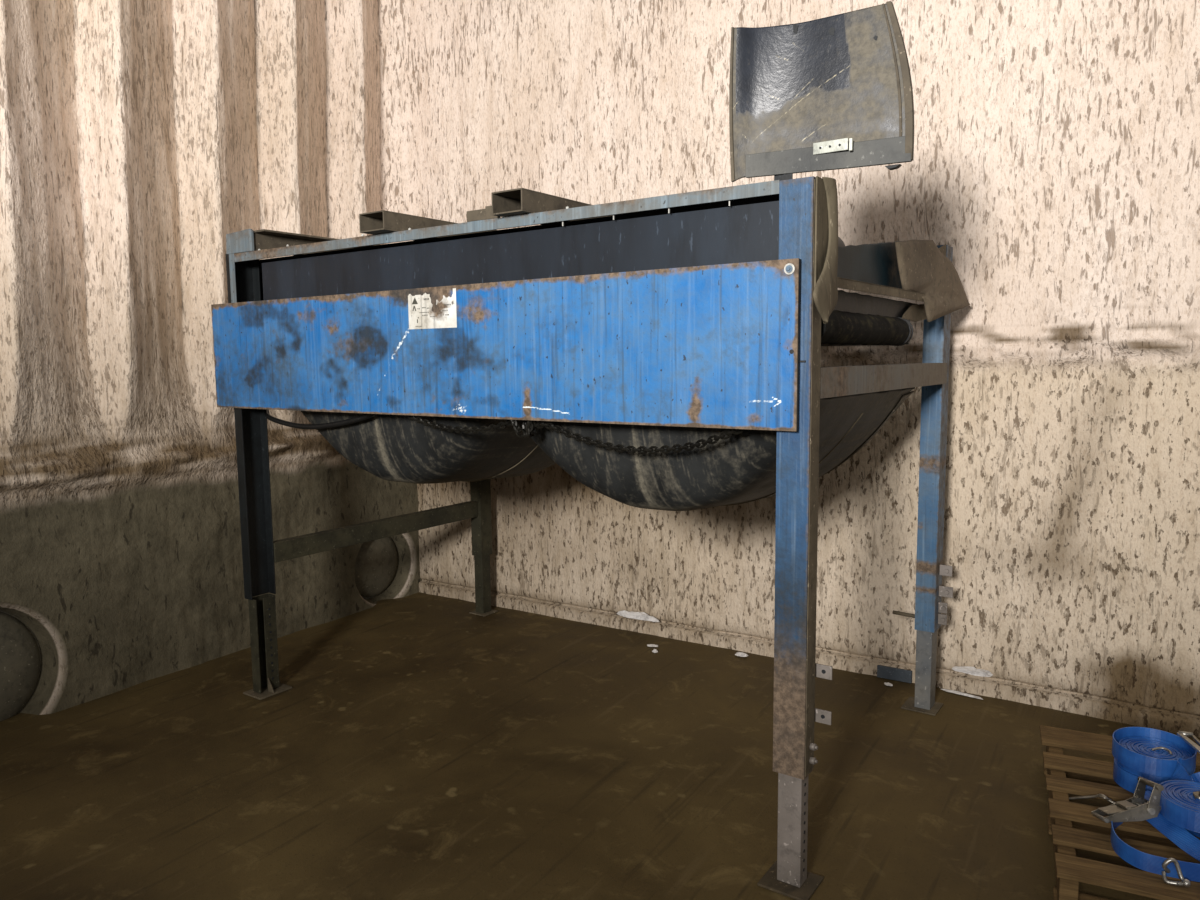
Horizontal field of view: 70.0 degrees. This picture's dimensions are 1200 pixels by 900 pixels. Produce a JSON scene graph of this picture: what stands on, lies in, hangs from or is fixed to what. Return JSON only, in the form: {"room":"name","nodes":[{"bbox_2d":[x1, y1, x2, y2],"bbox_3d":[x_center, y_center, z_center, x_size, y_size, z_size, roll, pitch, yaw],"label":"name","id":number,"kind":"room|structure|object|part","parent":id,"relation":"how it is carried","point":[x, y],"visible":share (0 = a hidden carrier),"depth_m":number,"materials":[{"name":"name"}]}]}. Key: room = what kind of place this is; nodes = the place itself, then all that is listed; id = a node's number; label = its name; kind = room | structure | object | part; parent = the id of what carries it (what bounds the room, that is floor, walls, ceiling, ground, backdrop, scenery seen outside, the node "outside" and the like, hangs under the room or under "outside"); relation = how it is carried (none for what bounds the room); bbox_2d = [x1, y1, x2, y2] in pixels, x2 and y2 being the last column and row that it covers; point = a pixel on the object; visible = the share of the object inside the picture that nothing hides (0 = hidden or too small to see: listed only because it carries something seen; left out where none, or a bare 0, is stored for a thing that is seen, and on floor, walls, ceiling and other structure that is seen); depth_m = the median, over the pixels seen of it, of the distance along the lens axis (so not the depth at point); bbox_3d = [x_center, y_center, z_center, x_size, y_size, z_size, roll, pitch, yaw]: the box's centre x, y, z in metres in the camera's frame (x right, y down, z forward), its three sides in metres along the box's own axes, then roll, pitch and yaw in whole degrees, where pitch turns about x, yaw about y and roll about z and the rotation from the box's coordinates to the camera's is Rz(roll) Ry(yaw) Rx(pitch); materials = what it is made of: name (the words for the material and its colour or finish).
{"room":"industrial workshop","nodes":[
{"label":"industrial workshop","id":0,"kind":"room"},
{"bbox_2d":[0,0,417,703],"bbox_3d":[-2.411,-0.884,3.435,0.258,4.140,4.590,3,7,32],"label":"wall","id":1,"kind":"structure","parent":0,"point":[136,136],"depth_m":4.02,"materials":[{"name":"concrete"}]},
{"bbox_2d":[0,612,40,721],"bbox_3d":[-2.573,0.935,3.510,0.075,0.552,0.552,3,7,32],"label":"trim","id":2,"kind":"structure","parent":1,"relation":"attached to","point":[20,659],"depth_m":3.63,"materials":[{"name":"grey metal"}]},
{"bbox_2d":[0,577,80,714],"bbox_3d":[-2.552,1.014,3.503,0.155,0.873,0.727,3,7,32],"label":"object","id":3,"kind":"structure","parent":1,"relation":"attached to","point":[46,608],"depth_m":3.71,"materials":[{"name":"concrete"}]},
{"bbox_2d":[355,537,397,597],"bbox_3d":[-1.405,0.716,5.361,0.075,0.426,0.426,3,7,32],"label":"trim","id":4,"kind":"structure","parent":1,"relation":"attached to","point":[376,560],"depth_m":5.33,"materials":[{"name":"grey metal"}]},
{"bbox_2d":[349,511,421,613],"bbox_3d":[-1.381,0.828,5.362,0.155,0.827,0.599,3,7,32],"label":"trim","id":5,"kind":"structure","parent":1,"relation":"attached to","point":[405,582],"depth_m":5.49,"materials":[{"name":"concrete"}]},
{"bbox_2d":[0,592,1199,899],"bbox_3d":[-0.628,1.419,0.823,6.400,0.004,7.650,3,7,32],"label":"floor","id":6,"kind":"structure","parent":0,"point":[420,746],"depth_m":3.06,"materials":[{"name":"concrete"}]},
{"bbox_2d":[211,176,969,899],"bbox_3d":[-0.031,0.078,3.708,2.803,2.041,1.906,4,7,35],"label":"machine","id":7,"kind":"object","parent":6,"relation":"on","point":[680,318],"visible":0.98,"depth_m":2.77,"materials":[{"name":"blue paint"}]},
{"bbox_3d":[-1.540,-0.093,3.788,0.052,1.515,0.125,4,7,35],"label":"leg","id":8,"kind":"part","parent":7,"relation":"part of","materials":[{"name":"metal"}]},
{"bbox_3d":[-1.513,1.064,3.900,0.130,0.070,0.165,4,7,35],"label":"foot plate","id":9,"kind":"part","parent":7,"relation":"part of","materials":[{"name":"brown metal"}]},
{"bbox_2d":[264,409,376,428],"bbox_3d":[-1.202,-0.165,3.570,1.018,0.159,0.072,5,8,40],"label":"hose","id":10,"kind":"object","parent":7,"relation":"hanging from","point":[268,416],"visible":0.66,"depth_m":3.52,"materials":[{"name":"black rubber"}]},
{"bbox_2d":[412,298,450,326],"bbox_3d":[-0.584,-0.479,2.960,0.188,0.102,0.002,4,7,34],"label":"print","id":11,"kind":"object","parent":7,"relation":"attached to","point":[414,301],"depth_m":2.99},
{"bbox_2d":[403,415,520,433],"bbox_3d":[-0.495,-0.100,3.009,0.617,0.082,0.034,4,7,35],"label":"chain","id":12,"kind":"object","parent":7,"relation":"hanging from","point":[417,419],"visible":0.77,"depth_m":2.99,"materials":[{"name":"black metal"}]},
{"bbox_3d":[-0.703,-0.169,4.968,0.078,1.580,0.089,4,7,35],"label":"leg","id":13,"kind":"part","parent":7,"relation":"part of","materials":[{"name":"grey metal"}]},
{"bbox_3d":[-0.691,0.961,5.088,0.120,0.006,0.120,4,7,35],"label":"foot plate","id":14,"kind":"part","parent":7,"relation":"part of","materials":[{"name":"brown metal"}]},
{"bbox_3d":[-0.586,-0.340,2.980,2.674,0.446,0.001,4,7,35],"label":"panel","id":15,"kind":"part","parent":7,"relation":"part of","materials":[{"name":"blue metal"}]},
{"bbox_3d":[-0.555,-0.752,2.950,2.496,0.035,0.008,4,7,35],"label":"rail","id":16,"kind":"part","parent":7,"relation":"part of","materials":[{"name":"grey metal"}]},
{"bbox_3d":[-0.461,-0.571,2.942,2.315,0.302,0.004,4,7,35],"label":"panel","id":17,"kind":"part","parent":7,"relation":"part of","materials":[{"name":"metal"}]},
{"bbox_2d":[511,420,535,437],"bbox_3d":[-0.249,-0.083,2.822,0.096,0.087,0.070,3,7,32],"label":"knot","id":18,"kind":"object","parent":7,"relation":"hanging from","point":[529,432],"visible":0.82,"depth_m":2.81,"materials":[{"name":"black metal"}]},
{"bbox_2d":[525,421,743,453],"bbox_3d":[0.079,-0.042,2.614,0.818,0.104,0.035,4,7,35],"label":"chain","id":19,"kind":"object","parent":7,"relation":"hanging from","point":[541,424],"visible":0.94,"depth_m":2.58,"materials":[{"name":"black metal"}]},
{"bbox_3d":[0.543,1.229,2.442,0.146,0.008,0.134,4,7,35],"label":"foot plate","id":20,"kind":"part","parent":7,"relation":"part of","materials":[{"name":"metal"}]},
{"bbox_3d":[0.534,0.099,2.324,0.092,1.614,0.068,4,7,35],"label":"leg","id":21,"kind":"part","parent":7,"relation":"part of","materials":[{"name":"blue paint"}]},
{"bbox_3d":[-0.578,-0.341,2.992,2.674,0.446,0.028,4,7,35],"label":"panel","id":22,"kind":"part","parent":7,"relation":"part of","materials":[{"name":"blue metal"}]},
{"bbox_2d":[729,1,913,181],"bbox_3d":[0.556,-0.894,2.174,0.460,0.394,0.056,2,7,23],"label":"panel","id":23,"kind":"object","parent":7,"relation":"attached to","point":[834,92],"visible":1,"depth_m":2.18,"materials":[{"name":"metal"}]},
{"bbox_3d":[0.583,-0.768,2.168,0.090,0.029,0.006,4,7,35],"label":"hinge plate","id":24,"kind":"part","parent":23,"relation":"part of","materials":[{"name":"metal"}]},
{"bbox_2d":[813,177,837,322],"bbox_3d":[0.581,-0.515,2.205,0.032,0.378,0.265,2,7,24],"label":"curtain","id":25,"kind":"object","parent":7,"relation":"hanging from","point":[825,197],"depth_m":2.22,"materials":[{"name":"rubber"}]},
{"bbox_3d":[1.375,1.092,3.657,0.140,0.006,0.140,4,7,35],"label":"foot plate","id":26,"kind":"part","parent":7,"relation":"part of","materials":[{"name":"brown metal"}]},
{"bbox_3d":[1.377,-0.034,3.539,0.080,1.580,0.106,4,7,35],"label":"leg","id":27,"kind":"part","parent":7,"relation":"part of","materials":[{"name":"blue paint"}]},
{"bbox_2d":[735,652,747,656],"bbox_3d":[0.708,1.020,4.289,0.069,0.018,0.036,2,6,21],"label":"scrap","id":28,"kind":"object","parent":6,"relation":"on","point":[741,654],"visible":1,"depth_m":4.28,"materials":[{"name":"white paper"}]},
{"bbox_2d":[877,665,911,682],"bbox_3d":[1.359,1.034,3.956,0.155,0.057,0.014,3,7,32],"label":"steel offcut","id":29,"kind":"object","parent":6,"relation":"on","point":[897,674],"visible":1,"depth_m":3.95,"materials":[{"name":"grey metal"}]},
{"bbox_2d":[941,689,982,699],"bbox_3d":[1.595,1.073,3.777,0.184,0.010,0.024,4,8,38],"label":"scrap","id":30,"kind":"object","parent":6,"relation":"on","point":[946,690],"visible":1,"depth_m":3.77,"materials":[{"name":"white paper"}]},
{"bbox_2d":[1040,725,1199,899],"bbox_3d":[1.951,1.148,2.472,1.196,0.130,1.018,2,7,25],"label":"wooden pallet","id":31,"kind":"object","parent":6,"relation":"on","point":[1071,825],"visible":0.62,"depth_m":2.49,"materials":[{"name":"brown wood"}]},
{"bbox_2d":[1069,794,1115,803],"bbox_3d":[1.517,1.077,2.630,0.025,0.058,0.175,-6,8,-40],"label":"wire hook","id":32,"kind":"object","parent":31,"relation":"on","point":[1102,796],"visible":0.86,"depth_m":2.63,"materials":[{"name":"metal"}]},
{"bbox_2d":[1113,758,1162,792],"bbox_3d":[1.750,1.031,2.711,0.216,0.062,0.215,3,7,32],"label":"roll","id":33,"kind":"object","parent":31,"relation":"on","point":[1128,780],"visible":0.19,"depth_m":2.68,"materials":[{"name":"blue fabric"}]},
{"bbox_2d":[1112,727,1196,781],"bbox_3d":[1.748,0.961,2.708,0.223,0.083,0.223,3,7,32],"label":"roll","id":34,"kind":"object","parent":33,"relation":"on","point":[1150,753],"visible":0.95,"depth_m":2.69,"materials":[{"name":"blue fabric"}]},
{"bbox_2d":[1177,731,1199,752],"bbox_3d":[1.830,0.902,2.635,0.044,0.034,0.196,1,6,18],"label":"wire hook","id":35,"kind":"object","parent":34,"relation":"on","point":[1184,735],"visible":1,"depth_m":2.67,"materials":[{"name":"metal"}]},
{"bbox_3d":[1.846,0.906,2.628,0.010,0.023,0.192,1,6,18],"label":"lever","id":36,"kind":"part","parent":35,"relation":"part of","materials":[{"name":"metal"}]},
{"bbox_2d":[1111,821,1199,881],"bbox_3d":[1.504,1.079,2.297,0.174,0.048,0.346,-3,7,-22],"label":"strap","id":37,"kind":"object","parent":31,"relation":"on","point":[1190,871],"visible":0.83,"depth_m":2.25,"materials":[{"name":"blue fabric"}]},
{"bbox_2d":[1144,798,1199,860],"bbox_3d":[1.596,1.056,2.329,0.058,0.058,0.344,-2,6,-15],"label":"strap","id":38,"kind":"object","parent":31,"relation":"on","point":[1178,835],"visible":0.6,"depth_m":2.35,"materials":[{"name":"blue fabric"}]},
{"bbox_2d":[1091,776,1163,822],"bbox_3d":[1.502,0.997,2.453,0.163,0.126,0.109,0,6,2],"label":"ratchet buckle","id":39,"kind":"object","parent":38,"relation":"on","point":[1136,808],"visible":1,"depth_m":2.41,"materials":[{"name":"metal"}]},
{"bbox_3d":[1.475,1.020,2.445,0.085,0.012,0.057,-11,-8,1],"label":"plate","id":40,"kind":"part","parent":39,"relation":"part of","materials":[{"name":"metal"}]},
{"bbox_3d":[1.503,1.032,2.476,0.165,0.048,0.003,-11,-8,1],"label":"plate","id":41,"kind":"part","parent":39,"relation":"part of","materials":[{"name":"grey metal"}]},
{"bbox_3d":[1.500,1.023,2.412,0.165,0.048,0.003,-11,-8,1],"label":"plate","id":42,"kind":"part","parent":39,"relation":"part of","materials":[{"name":"grey metal"}]},
{"bbox_3d":[1.562,0.990,2.483,0.054,0.075,0.003,-11,-8,1],"label":"handle arm","id":43,"kind":"part","parent":39,"relation":"part of"},
{"bbox_3d":[1.558,0.980,2.410,0.054,0.075,0.003,-11,-8,1],"label":"handle arm","id":44,"kind":"part","parent":39,"relation":"part of"},
{"bbox_2d":[1144,790,1199,837],"bbox_3d":[1.666,1.050,2.429,0.089,0.050,0.289,-4,7,-28],"label":"strap","id":45,"kind":"object","parent":31,"relation":"on","point":[1147,793],"visible":0.06,"depth_m":2.53,"materials":[{"name":"blue fabric"}]},
{"bbox_2d":[1159,780,1199,832],"bbox_3d":[1.675,0.987,2.393,0.200,0.084,0.199,3,7,32],"label":"roll","id":46,"kind":"object","parent":45,"relation":"on","point":[1180,799],"visible":0.97,"depth_m":2.38,"materials":[{"name":"blue fabric"}]},
{"bbox_2d":[1168,758,1199,782],"bbox_3d":[1.792,0.948,2.533,0.190,0.142,0.127,-1,6,-7],"label":"strap","id":47,"kind":"object","parent":46,"relation":"on","point":[1180,773],"visible":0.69,"depth_m":2.55,"materials":[{"name":"blue fabric"}]},
{"bbox_2d":[1161,858,1190,886],"bbox_3d":[1.482,1.086,2.204,0.063,0.062,0.041,3,7,32],"label":"wire hook","id":48,"kind":"object","parent":31,"relation":"on","point":[1184,882],"visible":1,"depth_m":2.21,"materials":[{"name":"metal"}]},
{"bbox_2d":[377,0,1199,737],"bbox_3d":[1.365,-0.953,3.670,6.260,4.130,0.199,3,7,32],"label":"wall","id":49,"kind":"structure","parent":0,"point":[1057,142],"depth_m":3.68,"materials":[{"name":"concrete"}]},
{"bbox_2d":[617,610,658,621],"bbox_3d":[0.204,0.897,4.659,0.262,0.041,0.039,3,7,30],"label":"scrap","id":50,"kind":"object","parent":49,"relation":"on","point":[634,615],"visible":1,"depth_m":4.64,"materials":[{"name":"white paper"}]},
{"bbox_2d":[952,666,992,676],"bbox_3d":[1.645,0.972,3.786,0.167,0.030,0.051,3,7,32],"label":"foam patch","id":51,"kind":"object","parent":49,"relation":"attached to","point":[964,669],"visible":1,"depth_m":3.77,"materials":[{"name":"white plastic"}]}
]}

